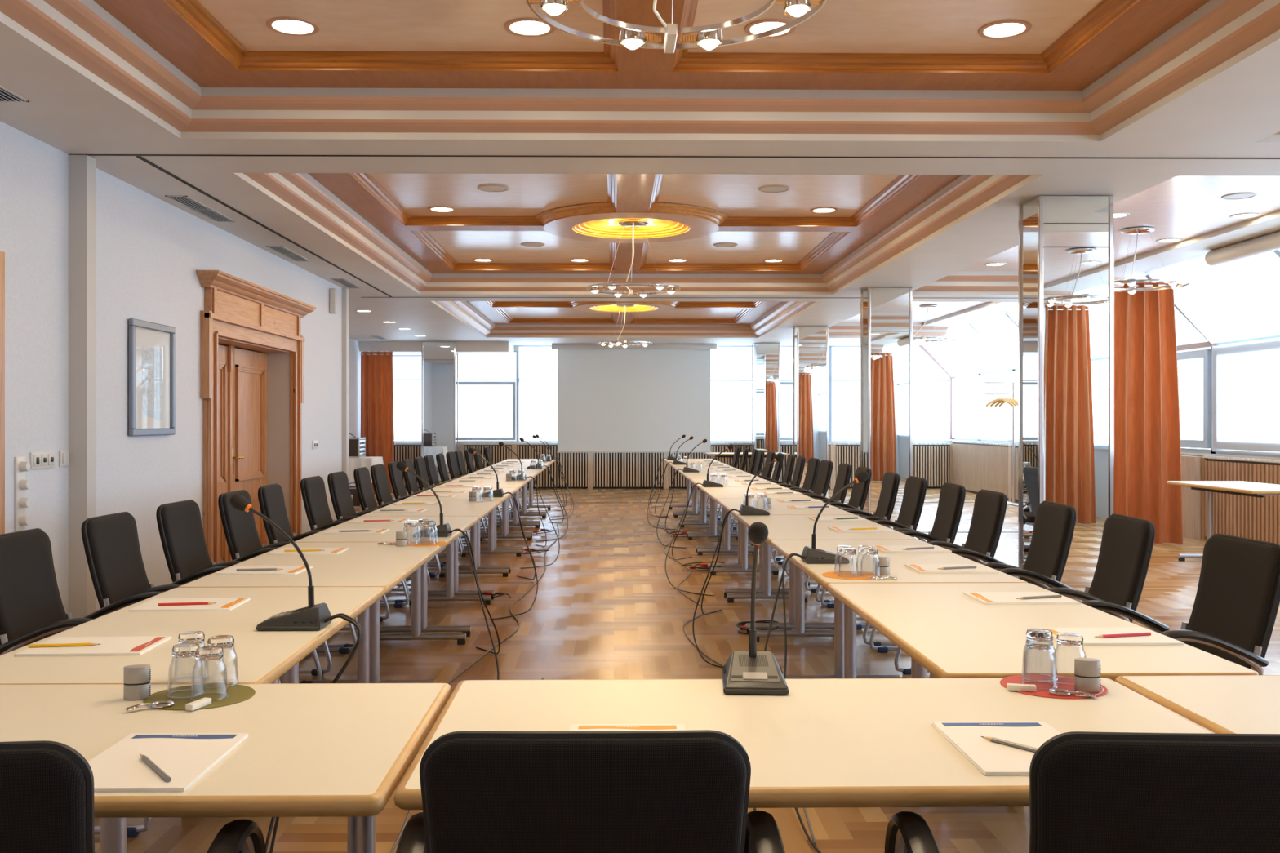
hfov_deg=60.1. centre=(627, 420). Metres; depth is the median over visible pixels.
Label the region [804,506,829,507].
pencil
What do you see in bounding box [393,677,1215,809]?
conference table
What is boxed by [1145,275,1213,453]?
window
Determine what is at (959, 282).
trim
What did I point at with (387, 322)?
recessed light
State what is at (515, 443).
grille
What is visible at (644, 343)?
ring chandelier
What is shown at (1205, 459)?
grille
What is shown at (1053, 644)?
tumbler
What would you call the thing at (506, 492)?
cable
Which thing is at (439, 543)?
mat
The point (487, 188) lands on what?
grille
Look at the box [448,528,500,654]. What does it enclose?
cable
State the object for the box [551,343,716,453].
projection screen
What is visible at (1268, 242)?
roller
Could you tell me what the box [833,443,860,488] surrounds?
radiator cover
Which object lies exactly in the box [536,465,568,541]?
cable
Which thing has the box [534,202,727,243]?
trim
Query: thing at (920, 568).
notepad
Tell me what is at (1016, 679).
mat
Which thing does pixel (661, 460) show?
cable
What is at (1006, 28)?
recessed light
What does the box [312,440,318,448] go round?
wall socket
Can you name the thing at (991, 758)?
notepad
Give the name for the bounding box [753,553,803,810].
cable
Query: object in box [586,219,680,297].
ring chandelier
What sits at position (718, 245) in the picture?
grille
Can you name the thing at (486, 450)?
armchair
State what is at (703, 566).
cable coil
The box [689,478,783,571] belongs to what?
conference table
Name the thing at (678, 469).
cable
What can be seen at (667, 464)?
cable
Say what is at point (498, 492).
microphone
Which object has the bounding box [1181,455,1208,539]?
panel
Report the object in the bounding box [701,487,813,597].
conference table
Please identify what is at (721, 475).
tumbler
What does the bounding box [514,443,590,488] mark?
radiator cover
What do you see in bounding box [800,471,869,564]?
microphone
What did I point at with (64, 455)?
rocker switch
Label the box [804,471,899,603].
armchair
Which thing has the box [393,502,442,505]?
notepad
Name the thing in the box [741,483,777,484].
notepad
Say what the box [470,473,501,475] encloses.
notepad
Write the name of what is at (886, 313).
column
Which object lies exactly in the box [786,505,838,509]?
notepad
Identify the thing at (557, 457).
cable
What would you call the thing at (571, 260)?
recessed light
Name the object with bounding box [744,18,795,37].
recessed light
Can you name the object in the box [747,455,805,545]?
armchair
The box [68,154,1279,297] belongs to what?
trim
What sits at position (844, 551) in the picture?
tumbler
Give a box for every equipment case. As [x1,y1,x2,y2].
[349,433,365,457]
[349,482,361,507]
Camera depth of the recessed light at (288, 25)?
4.85 m
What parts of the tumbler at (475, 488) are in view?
glass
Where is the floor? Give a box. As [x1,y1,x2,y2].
[93,488,1279,852]
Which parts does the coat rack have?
rail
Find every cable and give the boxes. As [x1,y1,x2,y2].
[265,613,361,852]
[269,614,360,852]
[389,523,559,852]
[416,528,499,754]
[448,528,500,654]
[492,493,537,619]
[502,492,535,579]
[520,475,559,568]
[525,476,546,546]
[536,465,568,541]
[542,465,564,523]
[550,457,572,517]
[551,458,564,511]
[551,460,573,519]
[553,457,566,506]
[646,463,675,529]
[648,460,669,517]
[649,457,666,506]
[654,462,673,516]
[656,469,686,548]
[657,524,816,844]
[665,469,683,533]
[665,484,714,595]
[671,483,702,559]
[692,508,737,667]
[701,509,740,614]
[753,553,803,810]
[782,553,821,852]
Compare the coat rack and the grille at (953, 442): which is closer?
the coat rack
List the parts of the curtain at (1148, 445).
rail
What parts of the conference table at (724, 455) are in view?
rail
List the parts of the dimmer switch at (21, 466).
frame plate, knob, knob, knob, knob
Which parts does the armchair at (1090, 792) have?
frame, armrest, backrest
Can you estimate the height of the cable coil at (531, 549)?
0.064 m
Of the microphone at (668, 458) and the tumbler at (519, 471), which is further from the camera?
the microphone at (668, 458)
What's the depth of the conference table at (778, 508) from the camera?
7.41 m
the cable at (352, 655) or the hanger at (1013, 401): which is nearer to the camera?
the cable at (352, 655)
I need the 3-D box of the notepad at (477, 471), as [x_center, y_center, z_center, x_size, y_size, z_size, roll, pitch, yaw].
[-1.514,0.567,12.332,0.298,0.007,0.212,0,0,1]
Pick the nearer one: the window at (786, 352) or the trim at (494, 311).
the trim at (494, 311)
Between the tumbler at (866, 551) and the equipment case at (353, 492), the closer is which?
the tumbler at (866, 551)
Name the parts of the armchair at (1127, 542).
armrest, frame, seat rail, armrest, frame, backrest, seat rail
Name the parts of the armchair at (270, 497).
backrest, armrest, frame, frame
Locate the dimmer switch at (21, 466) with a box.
[14,456,30,531]
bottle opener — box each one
[124,700,173,711]
[377,542,395,544]
[871,576,897,579]
[1048,688,1095,697]
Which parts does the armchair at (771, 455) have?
frame, backrest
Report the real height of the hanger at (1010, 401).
0.221 m
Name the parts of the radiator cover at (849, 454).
post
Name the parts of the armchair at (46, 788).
backrest, armrest, frame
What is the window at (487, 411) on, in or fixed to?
in the windowsill at (460, 444)
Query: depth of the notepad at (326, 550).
4.77 m
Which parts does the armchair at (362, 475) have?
backrest, armrest, armrest, frame, frame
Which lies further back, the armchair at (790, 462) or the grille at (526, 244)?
the armchair at (790, 462)
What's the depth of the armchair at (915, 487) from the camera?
7.44 m
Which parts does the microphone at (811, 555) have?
plate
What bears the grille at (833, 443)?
attached to the radiator cover at (849, 454)
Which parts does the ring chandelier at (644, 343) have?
power cord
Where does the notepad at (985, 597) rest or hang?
on the conference table at (951, 633)
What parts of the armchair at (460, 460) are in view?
backrest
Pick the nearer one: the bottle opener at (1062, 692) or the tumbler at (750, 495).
the bottle opener at (1062, 692)
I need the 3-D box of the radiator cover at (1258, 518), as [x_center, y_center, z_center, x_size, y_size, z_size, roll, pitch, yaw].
[6.362,0.849,10.929,0.059,0.922,2.500,0,0,-1]
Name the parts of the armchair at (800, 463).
armrest, backrest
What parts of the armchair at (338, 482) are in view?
backrest, armrest, armrest, frame, frame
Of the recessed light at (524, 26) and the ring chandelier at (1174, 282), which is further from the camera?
the ring chandelier at (1174, 282)
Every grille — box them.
[394,443,421,444]
[462,443,513,444]
[480,186,506,191]
[515,443,555,444]
[522,243,542,246]
[711,443,750,444]
[715,244,735,246]
[760,186,787,191]
[833,443,860,444]
[912,443,951,444]
[951,440,1009,445]
[1202,455,1279,462]
[1224,194,1253,199]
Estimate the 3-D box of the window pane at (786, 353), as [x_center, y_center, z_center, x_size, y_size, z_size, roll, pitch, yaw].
[3.212,-0.527,21.437,1.250,1.805,0.002,0,0,-1]
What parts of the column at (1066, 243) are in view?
corner post, corner post, corner post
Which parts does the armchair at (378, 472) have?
backrest, frame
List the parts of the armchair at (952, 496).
armrest, frame, frame, armrest, backrest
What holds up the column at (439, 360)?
on the floor
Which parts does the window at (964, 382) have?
frame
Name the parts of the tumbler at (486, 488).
glass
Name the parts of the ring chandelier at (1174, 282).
power cord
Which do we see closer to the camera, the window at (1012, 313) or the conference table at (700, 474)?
the conference table at (700, 474)
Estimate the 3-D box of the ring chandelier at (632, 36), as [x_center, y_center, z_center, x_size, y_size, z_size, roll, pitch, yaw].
[0.133,-1.417,2.985,0.813,0.621,0.818,0,0,-1]
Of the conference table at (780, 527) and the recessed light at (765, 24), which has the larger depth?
the conference table at (780, 527)
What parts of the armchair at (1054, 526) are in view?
armrest, frame, armrest, frame, backrest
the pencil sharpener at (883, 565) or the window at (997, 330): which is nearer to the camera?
the pencil sharpener at (883, 565)
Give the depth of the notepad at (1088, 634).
2.88 m
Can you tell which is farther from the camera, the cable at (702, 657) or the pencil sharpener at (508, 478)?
the pencil sharpener at (508, 478)
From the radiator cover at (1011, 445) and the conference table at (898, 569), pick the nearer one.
the conference table at (898, 569)
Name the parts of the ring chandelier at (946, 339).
power cord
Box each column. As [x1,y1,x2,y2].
[421,342,457,483]
[751,342,780,478]
[792,325,828,497]
[860,287,912,528]
[1017,195,1114,601]
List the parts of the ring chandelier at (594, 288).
power cord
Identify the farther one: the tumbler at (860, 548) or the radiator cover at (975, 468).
the radiator cover at (975, 468)
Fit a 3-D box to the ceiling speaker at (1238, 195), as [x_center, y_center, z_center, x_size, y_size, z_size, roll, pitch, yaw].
[4.598,-1.687,8.317,0.240,0.007,0.240,0,0,-1]
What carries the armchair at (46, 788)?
on the floor
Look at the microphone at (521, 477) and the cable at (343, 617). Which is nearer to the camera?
the cable at (343, 617)
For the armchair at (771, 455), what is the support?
on the floor
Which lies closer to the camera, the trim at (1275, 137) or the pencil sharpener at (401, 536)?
the pencil sharpener at (401, 536)
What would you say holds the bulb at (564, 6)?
attached to the ring chandelier at (632, 36)
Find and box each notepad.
[14,635,171,657]
[87,733,248,791]
[128,597,250,612]
[215,565,312,574]
[266,547,349,555]
[321,528,389,533]
[348,519,409,523]
[373,508,426,512]
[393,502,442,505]
[412,494,456,497]
[426,490,467,493]
[439,484,475,487]
[449,480,484,482]
[461,476,493,478]
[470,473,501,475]
[477,471,505,471]
[484,467,511,469]
[489,465,515,466]
[500,461,524,462]
[569,724,685,731]
[702,462,724,464]
[710,467,736,468]
[715,470,742,471]
[720,472,749,474]
[728,475,759,477]
[734,480,768,481]
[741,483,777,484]
[751,487,790,489]
[760,492,802,494]
[776,499,822,502]
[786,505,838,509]
[808,516,866,520]
[827,526,894,532]
[871,545,951,552]
[905,564,999,573]
[931,721,1061,776]
[963,591,1080,604]
[1035,626,1184,645]
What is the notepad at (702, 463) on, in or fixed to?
on the conference table at (695, 490)
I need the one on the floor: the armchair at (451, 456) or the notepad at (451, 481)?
the armchair at (451, 456)
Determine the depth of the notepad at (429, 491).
8.75 m
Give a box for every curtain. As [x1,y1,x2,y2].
[360,351,394,492]
[1114,280,1182,544]
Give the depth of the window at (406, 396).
21.34 m
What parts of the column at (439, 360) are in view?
corner post, corner post, corner post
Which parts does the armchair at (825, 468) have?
armrest, frame, armrest, backrest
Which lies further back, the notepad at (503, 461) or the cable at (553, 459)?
the cable at (553, 459)
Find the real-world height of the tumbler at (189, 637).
0.102 m
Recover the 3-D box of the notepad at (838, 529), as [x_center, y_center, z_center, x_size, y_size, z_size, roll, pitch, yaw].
[1.217,0.567,5.772,0.298,0.007,0.212,0,0,-3]
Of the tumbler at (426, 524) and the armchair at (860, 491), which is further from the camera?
the armchair at (860, 491)
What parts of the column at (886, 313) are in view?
corner post, corner post, corner post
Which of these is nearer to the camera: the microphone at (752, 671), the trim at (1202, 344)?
the microphone at (752, 671)
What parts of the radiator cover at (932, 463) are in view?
post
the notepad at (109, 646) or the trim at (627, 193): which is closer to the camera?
the notepad at (109, 646)
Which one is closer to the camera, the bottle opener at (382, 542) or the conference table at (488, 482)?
the bottle opener at (382, 542)
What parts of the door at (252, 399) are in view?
panel moulding, handle, panel moulding, cornice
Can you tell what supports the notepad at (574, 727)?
on the conference table at (833, 743)
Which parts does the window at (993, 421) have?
frame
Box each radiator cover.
[394,443,421,488]
[462,443,514,474]
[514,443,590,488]
[590,453,666,488]
[666,443,751,488]
[780,443,833,488]
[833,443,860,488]
[912,443,951,488]
[951,440,1009,500]
[1009,444,1017,501]
[1201,455,1279,544]
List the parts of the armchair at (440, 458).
backrest, frame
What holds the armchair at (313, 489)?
on the floor
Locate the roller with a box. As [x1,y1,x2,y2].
[1204,231,1279,266]
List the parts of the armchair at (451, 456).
backrest, frame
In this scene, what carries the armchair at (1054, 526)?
on the floor
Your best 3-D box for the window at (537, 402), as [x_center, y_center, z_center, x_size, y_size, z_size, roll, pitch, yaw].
[-1.394,-0.512,21.432,1.460,1.875,0.105,0,0,-1]
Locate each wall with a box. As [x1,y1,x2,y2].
[0,120,360,613]
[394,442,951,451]
[951,439,1279,463]
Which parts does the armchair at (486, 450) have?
backrest, frame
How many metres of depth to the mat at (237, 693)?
2.28 m
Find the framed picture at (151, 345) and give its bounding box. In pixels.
[128,318,175,435]
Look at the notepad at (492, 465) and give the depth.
13.61 m
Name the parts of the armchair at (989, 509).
frame, armrest, frame, armrest, backrest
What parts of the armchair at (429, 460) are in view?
backrest, frame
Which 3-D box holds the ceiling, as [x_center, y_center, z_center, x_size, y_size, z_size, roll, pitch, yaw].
[0.427,-1.675,10.031,10.800,0.830,23.450,0,0,-1]
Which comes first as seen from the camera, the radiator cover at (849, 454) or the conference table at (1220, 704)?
the conference table at (1220, 704)
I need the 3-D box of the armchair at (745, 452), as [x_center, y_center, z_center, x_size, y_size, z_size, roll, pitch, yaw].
[1.366,0.846,15.416,0.627,0.928,0.584,0,0,2]
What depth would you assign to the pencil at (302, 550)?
4.76 m
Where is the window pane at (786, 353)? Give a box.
[780,346,792,439]
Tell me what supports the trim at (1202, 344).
attached to the wall at (1182, 453)
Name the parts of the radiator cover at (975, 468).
post, post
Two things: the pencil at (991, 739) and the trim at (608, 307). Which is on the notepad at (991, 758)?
the pencil at (991, 739)
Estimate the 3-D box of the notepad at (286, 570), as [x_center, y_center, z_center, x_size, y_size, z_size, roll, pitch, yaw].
[-1.373,0.567,4.192,0.298,0.007,0.212,0,0,1]
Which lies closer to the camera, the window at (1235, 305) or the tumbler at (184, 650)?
the tumbler at (184, 650)
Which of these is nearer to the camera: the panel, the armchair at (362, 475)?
the armchair at (362, 475)
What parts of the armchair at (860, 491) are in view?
frame, armrest, armrest, frame, backrest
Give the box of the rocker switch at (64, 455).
[58,450,69,466]
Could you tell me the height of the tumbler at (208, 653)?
0.102 m
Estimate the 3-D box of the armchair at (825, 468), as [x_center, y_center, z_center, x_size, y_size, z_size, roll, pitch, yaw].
[1.629,0.846,10.626,0.627,0.928,0.584,0,0,-3]
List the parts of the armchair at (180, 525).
seat rail, backrest, armrest, armrest, frame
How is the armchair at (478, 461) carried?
on the floor
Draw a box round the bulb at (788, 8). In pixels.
[773,0,822,16]
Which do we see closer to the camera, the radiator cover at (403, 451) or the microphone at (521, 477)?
the microphone at (521, 477)
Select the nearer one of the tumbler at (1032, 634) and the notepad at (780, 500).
the tumbler at (1032, 634)
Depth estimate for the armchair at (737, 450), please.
15.84 m
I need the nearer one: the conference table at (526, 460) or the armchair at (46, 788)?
the armchair at (46, 788)
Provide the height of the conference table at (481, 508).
0.740 m
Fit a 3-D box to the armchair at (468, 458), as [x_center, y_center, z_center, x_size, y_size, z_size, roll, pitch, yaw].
[-1.838,0.846,14.719,0.627,0.928,0.584,0,0,-1]
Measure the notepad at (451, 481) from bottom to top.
0.007 m
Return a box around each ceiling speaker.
[477,184,509,191]
[520,242,544,246]
[713,242,737,247]
[758,185,790,192]
[1221,192,1257,199]
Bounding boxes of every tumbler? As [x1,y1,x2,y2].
[166,643,204,697]
[173,631,209,682]
[190,645,228,701]
[202,635,239,688]
[402,521,417,545]
[405,520,421,542]
[415,519,431,542]
[419,521,435,545]
[422,520,438,542]
[471,486,480,502]
[483,486,492,502]
[516,470,524,481]
[719,474,727,486]
[744,493,754,502]
[756,493,768,510]
[834,545,853,574]
[838,547,858,577]
[855,545,875,574]
[860,547,880,577]
[1021,628,1057,681]
[1021,639,1057,688]
[1023,644,1057,681]
[1051,632,1086,684]
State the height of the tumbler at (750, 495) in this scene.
0.102 m
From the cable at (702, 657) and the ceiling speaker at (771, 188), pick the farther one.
the ceiling speaker at (771, 188)
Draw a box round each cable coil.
[477,591,511,598]
[521,548,549,554]
[533,528,556,533]
[669,530,696,537]
[681,561,725,571]
[735,620,791,634]
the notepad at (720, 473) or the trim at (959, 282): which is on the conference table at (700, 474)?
the notepad at (720, 473)
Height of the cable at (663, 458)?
0.774 m
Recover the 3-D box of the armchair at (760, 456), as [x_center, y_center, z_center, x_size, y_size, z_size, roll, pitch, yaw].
[1.432,0.846,14.219,0.627,0.928,0.584,0,0,0]
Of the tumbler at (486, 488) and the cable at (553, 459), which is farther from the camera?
the cable at (553, 459)
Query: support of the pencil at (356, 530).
on the notepad at (331, 531)
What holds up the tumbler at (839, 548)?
on the mat at (830, 575)
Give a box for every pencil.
[28,643,100,648]
[139,754,171,782]
[158,601,214,605]
[236,568,282,571]
[284,549,323,551]
[338,529,371,532]
[364,520,394,521]
[380,509,405,511]
[401,502,426,503]
[416,494,437,496]
[431,490,453,492]
[788,499,810,501]
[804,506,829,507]
[833,517,857,519]
[848,527,876,529]
[902,546,933,550]
[938,565,976,569]
[980,736,1038,752]
[1015,595,1061,599]
[1093,632,1151,638]
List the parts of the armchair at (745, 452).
backrest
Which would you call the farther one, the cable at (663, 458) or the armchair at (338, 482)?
the cable at (663, 458)
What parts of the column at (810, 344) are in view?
corner post, corner post, corner post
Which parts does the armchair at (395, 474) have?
backrest, frame, frame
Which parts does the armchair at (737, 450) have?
frame, frame, backrest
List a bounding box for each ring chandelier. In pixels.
[526,0,826,53]
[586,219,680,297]
[597,304,653,347]
[912,305,957,343]
[1114,226,1189,293]
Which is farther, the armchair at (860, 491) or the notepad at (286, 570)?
the armchair at (860, 491)
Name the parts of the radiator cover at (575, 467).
post, post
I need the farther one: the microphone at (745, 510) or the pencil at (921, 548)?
the microphone at (745, 510)
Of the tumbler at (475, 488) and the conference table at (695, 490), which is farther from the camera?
the conference table at (695, 490)
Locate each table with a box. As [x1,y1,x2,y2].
[0,586,385,852]
[0,683,452,852]
[177,542,444,683]
[294,515,479,683]
[360,499,502,636]
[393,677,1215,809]
[404,487,517,599]
[433,479,528,573]
[456,472,537,553]
[473,466,545,538]
[488,462,551,526]
[498,458,555,516]
[663,458,716,515]
[668,462,731,525]
[674,466,744,537]
[680,471,760,552]
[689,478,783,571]
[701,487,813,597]
[703,452,788,481]
[715,498,854,632]
[737,515,917,679]
[770,539,1026,678]
[826,582,1258,681]
[1115,675,1279,733]
[1166,480,1279,561]
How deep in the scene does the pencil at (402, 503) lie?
7.48 m
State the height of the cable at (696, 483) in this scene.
0.774 m
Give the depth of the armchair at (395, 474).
10.20 m
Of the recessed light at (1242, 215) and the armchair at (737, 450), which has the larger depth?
the armchair at (737, 450)
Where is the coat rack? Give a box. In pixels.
[984,381,1017,506]
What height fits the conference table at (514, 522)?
0.740 m
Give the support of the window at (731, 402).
in the windowsill at (460, 444)
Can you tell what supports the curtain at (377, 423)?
hanging from the wall at (150, 251)
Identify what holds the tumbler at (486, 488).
on the conference table at (481, 508)
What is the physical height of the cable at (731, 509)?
0.774 m
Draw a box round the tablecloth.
[349,456,383,482]
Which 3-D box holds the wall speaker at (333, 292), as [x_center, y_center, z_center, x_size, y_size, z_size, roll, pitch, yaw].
[-3.076,-1.250,11.583,0.074,0.260,0.100,0,0,-1]
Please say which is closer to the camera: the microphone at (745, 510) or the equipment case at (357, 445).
the microphone at (745, 510)
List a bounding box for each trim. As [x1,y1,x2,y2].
[0,0,1279,142]
[68,154,349,618]
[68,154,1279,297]
[93,0,1209,90]
[233,173,1042,294]
[307,173,962,274]
[431,301,821,337]
[466,301,782,324]
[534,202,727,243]
[568,301,679,313]
[681,502,1017,532]
[828,322,948,337]
[912,271,1125,294]
[917,341,1215,439]
[1256,131,1279,142]
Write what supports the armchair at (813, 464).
on the floor
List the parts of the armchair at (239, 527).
seat rail, backrest, armrest, armrest, frame, frame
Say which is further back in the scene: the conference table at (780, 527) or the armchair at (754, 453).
the armchair at (754, 453)
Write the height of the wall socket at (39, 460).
0.088 m
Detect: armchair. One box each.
[0,528,164,837]
[0,740,266,852]
[81,511,231,608]
[155,499,322,683]
[217,489,357,675]
[257,483,357,648]
[300,475,408,622]
[327,471,411,603]
[353,466,440,586]
[370,463,445,573]
[387,461,462,564]
[395,729,785,852]
[401,458,470,555]
[413,456,470,546]
[423,454,486,540]
[435,453,488,533]
[445,451,502,528]
[454,449,501,524]
[464,448,512,519]
[473,448,521,516]
[484,446,529,511]
[697,446,740,511]
[706,447,748,515]
[709,448,758,518]
[716,449,764,522]
[720,451,775,527]
[730,452,783,532]
[736,453,795,531]
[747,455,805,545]
[751,457,820,551]
[771,459,833,560]
[773,462,851,572]
[785,466,871,586]
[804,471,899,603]
[820,475,927,620]
[856,482,965,646]
[869,488,1007,674]
[884,731,1279,852]
[949,500,1076,589]
[999,513,1155,622]
[1080,533,1279,675]
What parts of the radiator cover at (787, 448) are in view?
post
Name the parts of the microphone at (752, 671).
plate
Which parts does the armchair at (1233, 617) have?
armrest, frame, seat rail, armrest, frame, backrest, seat rail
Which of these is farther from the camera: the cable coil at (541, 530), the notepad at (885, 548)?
the cable coil at (541, 530)
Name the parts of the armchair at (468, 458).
backrest, frame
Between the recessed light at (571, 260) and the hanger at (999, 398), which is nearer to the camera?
the recessed light at (571, 260)
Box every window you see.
[392,355,421,442]
[457,351,517,442]
[517,345,557,442]
[711,346,751,442]
[780,346,830,442]
[830,346,860,442]
[912,342,953,442]
[921,341,979,440]
[946,322,1013,442]
[968,311,1017,443]
[1004,307,1017,325]
[1145,250,1279,457]
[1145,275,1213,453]
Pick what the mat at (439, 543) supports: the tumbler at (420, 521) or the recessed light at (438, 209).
the tumbler at (420, 521)
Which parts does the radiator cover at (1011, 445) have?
post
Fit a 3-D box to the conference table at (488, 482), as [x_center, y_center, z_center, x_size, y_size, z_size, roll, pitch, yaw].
[-1.304,0.940,10.090,0.720,0.740,1.398,0,0,-1]
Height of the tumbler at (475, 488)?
0.102 m
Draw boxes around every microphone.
[229,493,332,631]
[395,462,452,537]
[467,447,504,497]
[498,441,526,479]
[520,437,542,468]
[532,435,551,461]
[535,434,553,459]
[666,435,685,460]
[672,435,693,464]
[682,439,706,472]
[702,444,733,487]
[721,521,788,695]
[738,453,783,515]
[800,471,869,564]
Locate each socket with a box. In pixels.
[30,450,54,469]
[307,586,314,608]
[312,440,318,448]
[635,30,661,43]
[680,31,707,43]
[745,496,748,506]
[748,629,756,657]
[811,533,816,548]
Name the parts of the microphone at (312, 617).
plate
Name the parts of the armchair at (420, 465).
backrest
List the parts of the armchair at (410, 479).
backrest, frame, frame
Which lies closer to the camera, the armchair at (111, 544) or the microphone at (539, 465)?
the armchair at (111, 544)
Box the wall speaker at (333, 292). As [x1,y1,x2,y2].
[329,288,337,313]
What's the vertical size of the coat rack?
1.915 m
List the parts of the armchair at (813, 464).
armrest, backrest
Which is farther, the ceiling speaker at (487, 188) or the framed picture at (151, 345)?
the ceiling speaker at (487, 188)
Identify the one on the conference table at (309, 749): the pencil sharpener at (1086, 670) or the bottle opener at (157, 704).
the bottle opener at (157, 704)
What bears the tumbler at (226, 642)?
on the mat at (237, 693)
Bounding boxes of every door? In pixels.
[0,250,4,534]
[195,270,315,564]
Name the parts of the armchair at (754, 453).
backrest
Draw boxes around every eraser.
[185,697,211,711]
[1006,683,1035,692]
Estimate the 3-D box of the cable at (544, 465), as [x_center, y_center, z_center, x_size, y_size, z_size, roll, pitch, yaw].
[-0.910,0.923,13.694,0.238,0.774,1.087,0,0,-1]
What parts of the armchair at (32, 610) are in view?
seat rail, backrest, armrest, seat rail, frame, frame, armrest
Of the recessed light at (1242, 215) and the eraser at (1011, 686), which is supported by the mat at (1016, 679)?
the eraser at (1011, 686)
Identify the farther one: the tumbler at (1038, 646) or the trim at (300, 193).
the trim at (300, 193)
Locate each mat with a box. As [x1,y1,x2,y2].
[142,683,255,710]
[407,541,447,546]
[822,571,881,579]
[1000,674,1107,698]
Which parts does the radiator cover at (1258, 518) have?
post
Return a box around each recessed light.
[266,16,319,35]
[355,310,372,311]
[381,320,397,323]
[397,328,411,329]
[427,206,456,212]
[472,257,493,262]
[503,17,555,36]
[568,258,590,262]
[666,258,688,262]
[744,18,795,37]
[763,258,784,262]
[809,207,838,213]
[977,19,1031,39]
[984,262,1006,266]
[1114,212,1129,217]
[1155,238,1182,242]
[1229,213,1261,218]
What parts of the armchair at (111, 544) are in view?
seat rail, backrest, armrest, frame, armrest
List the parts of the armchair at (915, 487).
frame, armrest, armrest, frame, backrest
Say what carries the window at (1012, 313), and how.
in the wall at (1182, 453)
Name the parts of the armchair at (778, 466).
frame, backrest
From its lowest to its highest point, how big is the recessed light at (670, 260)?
0.008 m
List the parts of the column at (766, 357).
corner post, corner post, corner post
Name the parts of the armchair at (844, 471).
frame, armrest, frame, armrest, backrest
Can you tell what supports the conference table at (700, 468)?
on the floor
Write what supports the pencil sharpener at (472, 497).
on the conference table at (481, 508)
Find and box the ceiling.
[0,0,1279,355]
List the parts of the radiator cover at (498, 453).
post, post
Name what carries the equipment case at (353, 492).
on the floor
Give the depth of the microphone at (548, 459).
15.43 m
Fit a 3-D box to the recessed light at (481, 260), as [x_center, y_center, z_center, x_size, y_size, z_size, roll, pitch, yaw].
[-1.557,-1.731,11.942,0.228,0.008,0.228,0,0,-1]
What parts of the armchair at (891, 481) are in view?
frame, armrest, armrest, frame, backrest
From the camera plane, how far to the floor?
7.06 m
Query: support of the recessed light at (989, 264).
in the ceiling
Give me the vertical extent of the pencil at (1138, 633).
0.008 m
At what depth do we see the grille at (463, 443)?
21.12 m
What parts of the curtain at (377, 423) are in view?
rail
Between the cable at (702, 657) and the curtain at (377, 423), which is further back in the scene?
the curtain at (377, 423)
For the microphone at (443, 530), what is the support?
on the conference table at (464, 523)
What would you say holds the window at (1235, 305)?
in the wall at (1182, 453)
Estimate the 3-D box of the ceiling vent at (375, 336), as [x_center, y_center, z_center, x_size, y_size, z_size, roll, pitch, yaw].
[-4.338,-1.446,19.348,0.140,0.008,0.800,0,0,-1]
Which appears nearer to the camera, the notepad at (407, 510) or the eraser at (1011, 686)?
the eraser at (1011, 686)
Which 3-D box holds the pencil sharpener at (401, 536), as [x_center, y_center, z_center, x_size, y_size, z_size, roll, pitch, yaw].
[-1.024,0.536,5.016,0.051,0.066,0.032,0,0,-1]
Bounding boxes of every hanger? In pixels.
[985,392,1013,406]
[990,392,1017,406]
[994,392,1017,406]
[998,392,1017,406]
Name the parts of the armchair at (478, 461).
backrest, frame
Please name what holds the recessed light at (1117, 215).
in the ceiling
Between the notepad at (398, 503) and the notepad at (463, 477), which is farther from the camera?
the notepad at (463, 477)
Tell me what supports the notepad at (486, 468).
on the conference table at (514, 522)
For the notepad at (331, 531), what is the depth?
5.61 m
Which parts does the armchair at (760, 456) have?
frame, backrest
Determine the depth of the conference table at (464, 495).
8.65 m
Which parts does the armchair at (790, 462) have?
backrest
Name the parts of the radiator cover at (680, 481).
post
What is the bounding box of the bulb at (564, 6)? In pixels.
[529,0,578,15]
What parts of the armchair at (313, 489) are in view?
backrest, armrest, armrest, frame, frame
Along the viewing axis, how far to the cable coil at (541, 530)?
12.75 m
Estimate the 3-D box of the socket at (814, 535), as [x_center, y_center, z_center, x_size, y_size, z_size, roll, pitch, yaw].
[0.751,0.488,4.457,0.018,0.060,0.017,0,0,-1]
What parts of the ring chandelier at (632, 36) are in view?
power cord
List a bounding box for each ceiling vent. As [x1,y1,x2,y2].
[0,84,29,102]
[164,195,235,222]
[266,245,311,261]
[329,278,361,288]
[370,335,387,339]
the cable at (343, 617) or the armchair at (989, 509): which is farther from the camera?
the armchair at (989, 509)
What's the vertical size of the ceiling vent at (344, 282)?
0.008 m
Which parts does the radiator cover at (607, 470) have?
post, post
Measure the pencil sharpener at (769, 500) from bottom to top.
0.066 m
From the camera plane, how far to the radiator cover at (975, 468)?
19.47 m
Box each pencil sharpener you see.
[123,664,151,700]
[395,531,407,546]
[468,491,475,501]
[506,473,511,480]
[763,497,771,508]
[875,556,888,575]
[1074,657,1100,693]
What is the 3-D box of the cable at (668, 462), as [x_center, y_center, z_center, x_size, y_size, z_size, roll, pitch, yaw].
[0.476,0.923,14.701,0.220,0.774,0.832,0,0,-1]
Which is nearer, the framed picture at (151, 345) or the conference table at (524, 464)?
the framed picture at (151, 345)

